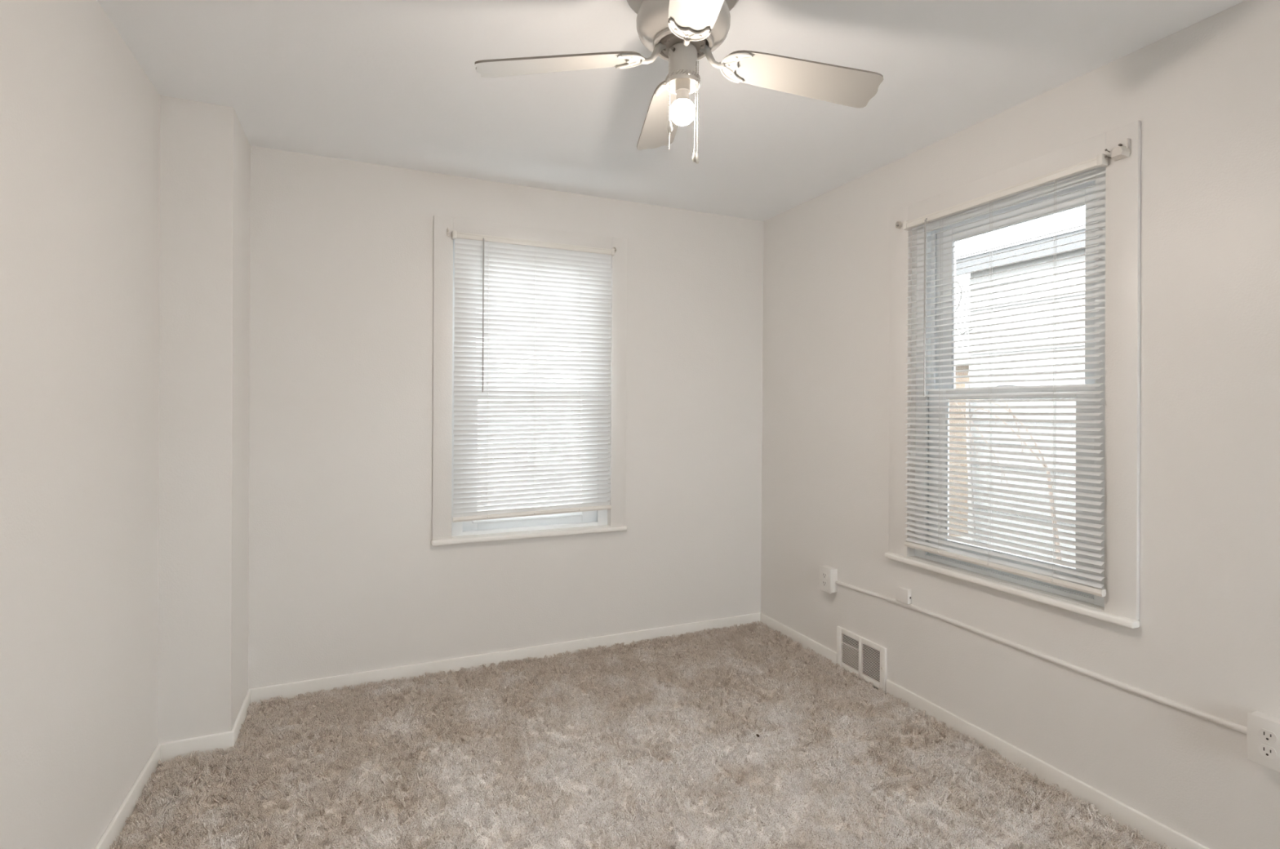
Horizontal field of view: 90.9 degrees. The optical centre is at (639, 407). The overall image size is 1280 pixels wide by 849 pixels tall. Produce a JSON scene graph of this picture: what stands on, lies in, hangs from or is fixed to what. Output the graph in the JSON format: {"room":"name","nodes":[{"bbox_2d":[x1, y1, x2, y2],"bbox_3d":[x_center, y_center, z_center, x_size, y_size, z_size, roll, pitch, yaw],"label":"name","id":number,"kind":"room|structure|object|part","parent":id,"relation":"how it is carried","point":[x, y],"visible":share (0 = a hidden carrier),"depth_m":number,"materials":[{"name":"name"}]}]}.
{"room":"empty bedroom","nodes":[
{"label":"empty bedroom","id":0,"kind":"room"},
{"bbox_2d":[0,0,159,848],"bbox_3d":[-0.966,0.135,0.278,0.160,2.540,5.160,0,0,-24],"label":"wall","id":1,"kind":"structure","parent":0,"point":[80,113],"depth_m":1.64,"materials":[{"name":"paint"}]},
{"bbox_2d":[94,745,160,848],"bbox_3d":[-0.846,1.286,0.206,0.012,0.072,4.598,0,0,-24],"label":"baseboard","id":2,"kind":"structure","parent":1,"relation":"attached to","point":[117,824],"depth_m":2.01,"materials":[{"name":"white paint"}]},
{"bbox_2d":[157,95,250,744],"bbox_3d":[-1.742,0.079,2.542,0.229,2.455,0.390,0,0,-24],"label":"wall","id":3,"kind":"structure","parent":0,"point":[204,267],"depth_m":2.37,"materials":[{"name":"paint"}]},
{"bbox_2d":[157,730,234,763],"bbox_3d":[-1.664,1.273,2.364,0.241,0.072,0.012,0,0,-24],"label":"baseboard","id":4,"kind":"structure","parent":3,"relation":"attached to","point":[224,740],"depth_m":2.36,"materials":[{"name":"white paint"}]},
{"bbox_2d":[231,689,250,745],"bbox_3d":[-1.637,1.272,2.589,0.012,0.072,0.378,0,0,-24],"label":"baseboard","id":5,"kind":"structure","parent":3,"relation":"attached to","point":[242,713],"depth_m":2.57,"materials":[{"name":"white paint"}]},
{"bbox_2d":[248,146,763,688],"bbox_3d":[-0.623,0.126,3.331,3.233,2.540,0.160,0,0,-24],"label":"wall","id":6,"kind":"structure","parent":0,"point":[347,575],"depth_m":3.06,"materials":[{"name":"paint"}]},
{"bbox_2d":[248,612,761,704],"bbox_3d":[-0.491,1.277,3.302,2.684,0.072,0.012,0,0,-24],"label":"baseboard","id":7,"kind":"structure","parent":6,"relation":"attached to","point":[291,690],"depth_m":3.16,"materials":[{"name":"white paint"}]},
{"bbox_2d":[431,215,626,546],"bbox_3d":[-0.568,-0.131,3.326,1.021,1.601,0.189,0,0,-24],"label":"window","id":8,"kind":"structure","parent":6,"relation":"in","point":[444,531],"depth_m":3.20,"materials":[{"name":"paint"}]},
{"bbox_3d":[-0.583,0.582,3.320,0.586,0.012,0.014,0,0,-24],"label":"lift rail","id":9,"kind":"part","parent":8,"relation":"part of","materials":[{"name":"white plastic"}]},
{"bbox_3d":[-0.549,0.657,3.275,1.021,0.026,0.072,0,0,-24],"label":"sill","id":10,"kind":"part","parent":8,"relation":"part of","materials":[{"name":"white paint"}]},
{"bbox_3d":[-0.587,-0.442,3.377,0.740,0.772,0.026,0,0,-24],"label":"sash","id":11,"kind":"part","parent":8,"relation":"part of","materials":[{"name":"white glass"}]},
{"bbox_3d":[-0.575,0.269,3.342,0.740,0.722,0.024,0,0,-24],"label":"sash","id":12,"kind":"part","parent":8,"relation":"part of","materials":[{"name":"white glass"}]},
{"bbox_2d":[452,230,614,522],"bbox_3d":[-0.531,-0.149,3.239,0.843,1.421,0.043,0,0,-24],"label":"mini blind","id":13,"kind":"object","parent":8,"relation":"attached to","point":[572,282],"visible":1,"depth_m":3.23,"materials":[{"name":"plastic"}]},
{"bbox_3d":[-0.757,-0.145,3.147,0.001,1.371,0.028,0,0,-6],"label":"ladder cord","id":14,"kind":"part","parent":13,"relation":"part of","materials":[{"name":"white fabric"}]},
{"bbox_3d":[-0.538,0.543,3.248,0.825,0.036,0.024,0,0,-24],"label":"rail","id":15,"kind":"part","parent":13,"relation":"part of","materials":[{"name":"plastic"}]},
{"bbox_3d":[-0.540,-0.145,3.242,0.001,1.367,0.028,0,0,-6],"label":"ladder cord","id":16,"kind":"part","parent":13,"relation":"part of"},
{"bbox_3d":[-0.318,-0.146,3.339,0.001,1.363,0.028,0,0,-6],"label":"ladder cord","id":17,"kind":"part","parent":13,"relation":"part of","materials":[{"name":"white fabric"}]},
{"bbox_2d":[97,0,1244,221],"bbox_3d":[0.419,-1.179,0.962,3.233,0.100,5.320,0,0,-24],"label":"ceiling","id":18,"kind":"structure","parent":0,"point":[397,83],"depth_m":2.18,"materials":[{"name":"white paint"}]},
{"bbox_2d":[474,0,883,163],"bbox_3d":[0.104,-0.887,1.690,0.837,0.492,0.859,1,0,41],"label":"ceiling fan","id":19,"kind":"object","parent":18,"relation":"hanging from","point":[682,33],"visible":1,"depth_m":1.67,"materials":[{"name":"wood"}]},
{"bbox_3d":[-0.212,-0.902,1.657,0.430,0.077,0.129,0,0,-5],"label":"fan blade","id":20,"kind":"part","parent":19,"relation":"part of","materials":[{"name":"laminate"}]},
{"bbox_3d":[0.077,-0.925,2.006,0.129,0.051,0.430,0,0,-8],"label":"fan blade","id":21,"kind":"part","parent":19,"relation":"part of","materials":[{"name":"laminate"}]},
{"bbox_3d":[0.077,-0.807,1.645,0.004,0.267,0.003,0,0,-24],"label":"pull chain","id":22,"kind":"part","parent":19,"relation":"part of","materials":[{"name":"white metal"}]},
{"bbox_3d":[0.078,-0.735,1.646,0.014,0.027,0.014,0,0,-24],"label":"pull knob","id":23,"kind":"part","parent":19,"relation":"part of","materials":[{"name":"white plastic"}]},
{"bbox_2d":[675,77,689,93],"bbox_3d":[0.114,-0.867,1.681,0.039,0.052,0.039,0,0,-24],"label":"socket","id":24,"kind":"object","parent":19,"relation":"attached to","point":[682,84],"depth_m":1.67,"materials":[{"name":"beige plastic"}]},
{"bbox_3d":[0.114,-0.832,1.681,0.047,0.035,0.047,0,0,-24],"label":"light bulb","id":25,"kind":"part","parent":19,"relation":"part of","materials":[{"name":"white glass"}]},
{"bbox_3d":[0.114,-0.785,1.681,0.068,0.058,0.068,0,0,-24],"label":"glowing globe","id":26,"kind":"part","parent":19,"relation":"part of"},
{"bbox_3d":[0.116,-1.116,1.680,0.312,0.035,0.312,0,0,-24],"label":"ceiling plate","id":27,"kind":"part","parent":19,"relation":"part of","materials":[{"name":"metal"}]},
{"bbox_3d":[0.142,-0.658,1.650,0.010,0.026,0.010,0,0,-24],"label":"pull knob","id":28,"kind":"part","parent":19,"relation":"part of","materials":[{"name":"white plastic"}]},
{"bbox_3d":[0.145,-0.788,1.651,0.008,0.241,0.003,0,0,-24],"label":"pull chain","id":29,"kind":"part","parent":19,"relation":"part of","materials":[{"name":"white metal"}]},
{"bbox_3d":[0.125,-0.902,1.354,0.129,0.072,0.430,0,0,-3],"label":"fan blade","id":30,"kind":"part","parent":19,"relation":"part of","materials":[{"name":"laminate"}]},
{"bbox_3d":[0.150,-0.654,1.650,0.010,0.026,0.010,0,0,-24],"label":"pull knob","id":31,"kind":"part","parent":19,"relation":"part of","materials":[{"name":"white plastic"}]},
{"bbox_3d":[0.152,-0.786,1.651,0.003,0.245,0.006,0,0,29],"label":"pull chain","id":32,"kind":"part","parent":19,"relation":"part of","materials":[{"name":"white metal"}]},
{"bbox_3d":[0.440,-0.897,1.716,0.430,0.079,0.128,0,0,-7],"label":"fan blade","id":33,"kind":"part","parent":19,"relation":"part of","materials":[{"name":"laminate"}]},
{"bbox_2d":[760,0,1279,848],"bbox_3d":[1.850,0.148,1.509,0.160,2.540,5.160,0,0,-24],"label":"wall","id":34,"kind":"structure","parent":0,"point":[1205,95],"depth_m":1.96,"materials":[{"name":"paint"}]},
{"bbox_2d":[760,613,838,666],"bbox_3d":[0.872,1.285,3.521,0.012,0.072,0.678,0,0,-24],"label":"baseboard","id":35,"kind":"structure","parent":34,"relation":"attached to","point":[806,642],"depth_m":3.47,"materials":[{"name":"white paint"}]},
{"bbox_2d":[819,564,837,594],"bbox_3d":[0.971,0.884,3.252,0.049,0.128,0.087,0,0,-24],"label":"electrical outlet","id":36,"kind":"object","parent":34,"relation":"attached to","point":[828,575],"visible":1,"depth_m":3.22,"materials":[{"name":"plastic"}]},
{"bbox_2d":[822,580,826,586],"bbox_3d":[0.950,0.904,3.243,0.002,0.030,0.037,0,0,-24],"label":"receptacle","id":37,"kind":"object","parent":36,"relation":"attached to","point":[824,582],"depth_m":3.24,"materials":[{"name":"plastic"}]},
{"bbox_2d":[822,572,826,578],"bbox_3d":[0.950,0.864,3.243,0.002,0.030,0.037,0,0,-24],"label":"receptacle","id":38,"kind":"object","parent":36,"relation":"attached to","point":[824,574],"depth_m":3.24,"materials":[{"name":"plastic"}]},
{"bbox_2d":[836,626,886,691],"bbox_3d":[1.069,1.212,3.062,0.018,0.199,0.325,0,0,-24],"label":"air vent","id":39,"kind":"object","parent":34,"relation":"in","point":[856,654],"visible":0.99,"depth_m":3.05,"materials":[{"name":"white metal"}]},
{"bbox_2d":[884,120,1141,628],"bbox_3d":[1.410,-0.105,2.455,0.189,1.584,1.021,0,0,-24],"label":"window","id":40,"kind":"structure","parent":34,"relation":"in","point":[1118,223],"depth_m":2.20,"materials":[{"name":"paint"}]},
{"bbox_2d":[895,221,902,228],"bbox_3d":[1.161,-0.823,2.832,0.016,0.033,0.028,0,0,-24],"label":"curtain rod bracket","id":41,"kind":"object","parent":40,"relation":"attached to","point":[899,224],"visible":1,"depth_m":2.83,"materials":[{"name":"metal"}]},
{"bbox_2d":[902,153,1108,596],"bbox_3d":[1.330,-0.106,2.405,0.042,1.429,0.819,0,0,-24],"label":"mini blind","id":42,"kind":"object","parent":40,"relation":"attached to","point":[1051,577],"visible":1,"depth_m":2.33,"materials":[{"name":"plastic"}]},
{"bbox_3d":[1.246,-0.098,2.612,0.027,1.382,0.009,0,0,-24],"label":"ladder cord","id":43,"kind":"part","parent":42,"relation":"part of","materials":[{"name":"white fabric"}]},
{"bbox_3d":[1.337,-0.098,2.404,0.027,1.382,0.009,0,0,-24],"label":"ladder cord","id":44,"kind":"part","parent":42,"relation":"part of","materials":[{"name":"white fabric"}]},
{"bbox_3d":[1.334,0.598,2.403,0.024,0.022,0.809,0,0,-24],"label":"rail","id":45,"kind":"part","parent":42,"relation":"part of","materials":[{"name":"plastic"}]},
{"bbox_3d":[1.435,-0.098,2.181,0.027,1.382,0.009,0,0,-24],"label":"ladder cord","id":46,"kind":"part","parent":42,"relation":"part of","materials":[{"name":"white fabric"}]},
{"bbox_3d":[1.445,-0.076,2.463,0.119,1.477,0.812,0,0,-24],"label":"frame","id":47,"kind":"part","parent":40,"relation":"part of","materials":[{"name":"white plastic"}]},
{"bbox_3d":[1.425,0.286,2.455,0.024,0.724,0.716,0,0,-24],"label":"sash","id":48,"kind":"part","parent":40,"relation":"part of","materials":[{"name":"white glass"}]},
{"bbox_3d":[1.353,0.674,2.431,0.072,0.026,1.021,0,0,-24],"label":"sill","id":49,"kind":"part","parent":40,"relation":"part of","materials":[{"name":"white paint"}]},
{"bbox_3d":[1.466,-0.414,2.472,0.026,0.749,0.716,0,0,-24],"label":"sash","id":50,"kind":"part","parent":40,"relation":"part of","materials":[{"name":"white glass"}]},
{"bbox_2d":[1111,137,1131,160],"bbox_3d":[1.519,-0.819,1.994,0.032,0.056,0.046,0,0,-24],"label":"curtain rod bracket","id":51,"kind":"object","parent":40,"relation":"attached to","point":[1121,152],"visible":1,"depth_m":1.98,"materials":[{"name":"metal"}]},
{"bbox_2d":[835,580,1247,734],"bbox_3d":[1.335,0.888,2.463,0.014,0.037,1.656,0,0,-24],"label":"wire raceway","id":52,"kind":"object","parent":34,"relation":"attached to","point":[1222,722],"visible":0.9,"depth_m":2.14,"materials":[{"name":"plastic"}]},
{"bbox_2d":[895,585,911,604],"bbox_3d":[1.177,0.835,2.812,0.024,0.066,0.075,0,0,-24],"label":"phone jack","id":53,"kind":"object","parent":52,"relation":"on","point":[903,594],"visible":1,"depth_m":2.80,"materials":[{"name":"plastic"}]},
{"bbox_2d":[885,679,1208,848],"bbox_3d":[1.936,1.300,1.085,0.012,0.072,3.982,0,0,-24],"label":"baseboard","id":54,"kind":"structure","parent":34,"relation":"attached to","point":[1152,829],"depth_m":2.19,"materials":[{"name":"white paint"}]},
{"bbox_2d":[1246,711,1279,773],"bbox_3d":[1.666,0.881,1.661,0.049,0.128,0.087,0,0,-24],"label":"electrical outlet","id":55,"kind":"object","parent":34,"relation":"attached to","point":[1263,739],"visible":1,"depth_m":1.66,"materials":[{"name":"plastic"}]},
{"bbox_2d":[1257,744,1276,759],"bbox_3d":[1.645,0.902,1.652,0.002,0.030,0.037,0,0,-24],"label":"receptacle","id":56,"kind":"object","parent":55,"relation":"attached to","point":[1265,752],"depth_m":1.65,"materials":[{"name":"plastic"}]},
{"bbox_2d":[1257,728,1276,743],"bbox_3d":[1.645,0.861,1.652,0.002,0.030,0.037,0,0,-24],"label":"receptacle","id":57,"kind":"object","parent":55,"relation":"attached to","point":[1264,735],"depth_m":1.65,"materials":[{"name":"plastic"}]},
{"bbox_3d":[0.403,1.369,0.971,2.913,0.084,5.000,0,0,-24],"label":"floor","id":58,"kind":"structure","parent":0,"visible":0},
{"bbox_2d":[109,621,1172,848],"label":"carpet","id":59,"kind":"object","parent":58,"relation":"on","point":[655,744],"visible":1,"depth_m":2.28,"materials":[{"name":"beige carpet"}]},
{"label":"outside","id":60,"kind":"structure","parent":0,"visible":0},
{"bbox_2d":[480,472,967,543],"bbox_3d":[-1.635,1.959,11.762,30.000,0.100,15.600,0,0,-24],"label":"ground","id":61,"kind":"structure","parent":60,"point":[962,537],"depth_m":13.59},
{"bbox_2d":[477,444,581,511],"bbox_3d":[-2.115,1.183,7.215,11.470,1.480,0.060,0,0,-24],"label":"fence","id":62,"kind":"object","parent":61,"relation":"on","point":[574,445],"visible":0.02,"depth_m":7.46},
{"bbox_2d":[948,355,969,537],"bbox_3d":[4.750,0.585,11.651,4.800,2.730,4.300,0,0,-24],"label":"brick garage","id":63,"kind":"structure","parent":61,"relation":"on","point":[957,362],"depth_m":9.55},
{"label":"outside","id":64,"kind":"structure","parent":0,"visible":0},
{"bbox_3d":[9.007,2.050,5.390,15.600,0.100,4.600,0,0,-24],"label":"ground","id":65,"kind":"structure","parent":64,"visible":0},
{"bbox_2d":[949,398,1061,564],"bbox_3d":[2.513,0.929,4.566,0.119,2.086,1.147,0,0,-19],"label":"bare shrub","id":66,"kind":"object","parent":65,"relation":"on","point":[1010,410],"visible":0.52,"depth_m":4.35,"materials":[{"name":"beige plant"}]},
{"bbox_3d":[2.708,1.194,4.099,0.058,1.562,0.132,0,0,-24],"label":"stem","id":67,"kind":"part","parent":66,"relation":"part of","materials":[{"name":"beige plant"}]},
{"bbox_2d":[955,224,1085,568],"bbox_3d":[6.772,0.158,2.001,4.227,3.680,10.400,0,0,-24],"label":"neighbouring house","id":68,"kind":"structure","parent":65,"relation":"on","point":[1082,228],"depth_m":5.30,"materials":[{"name":"white"}]}
]}

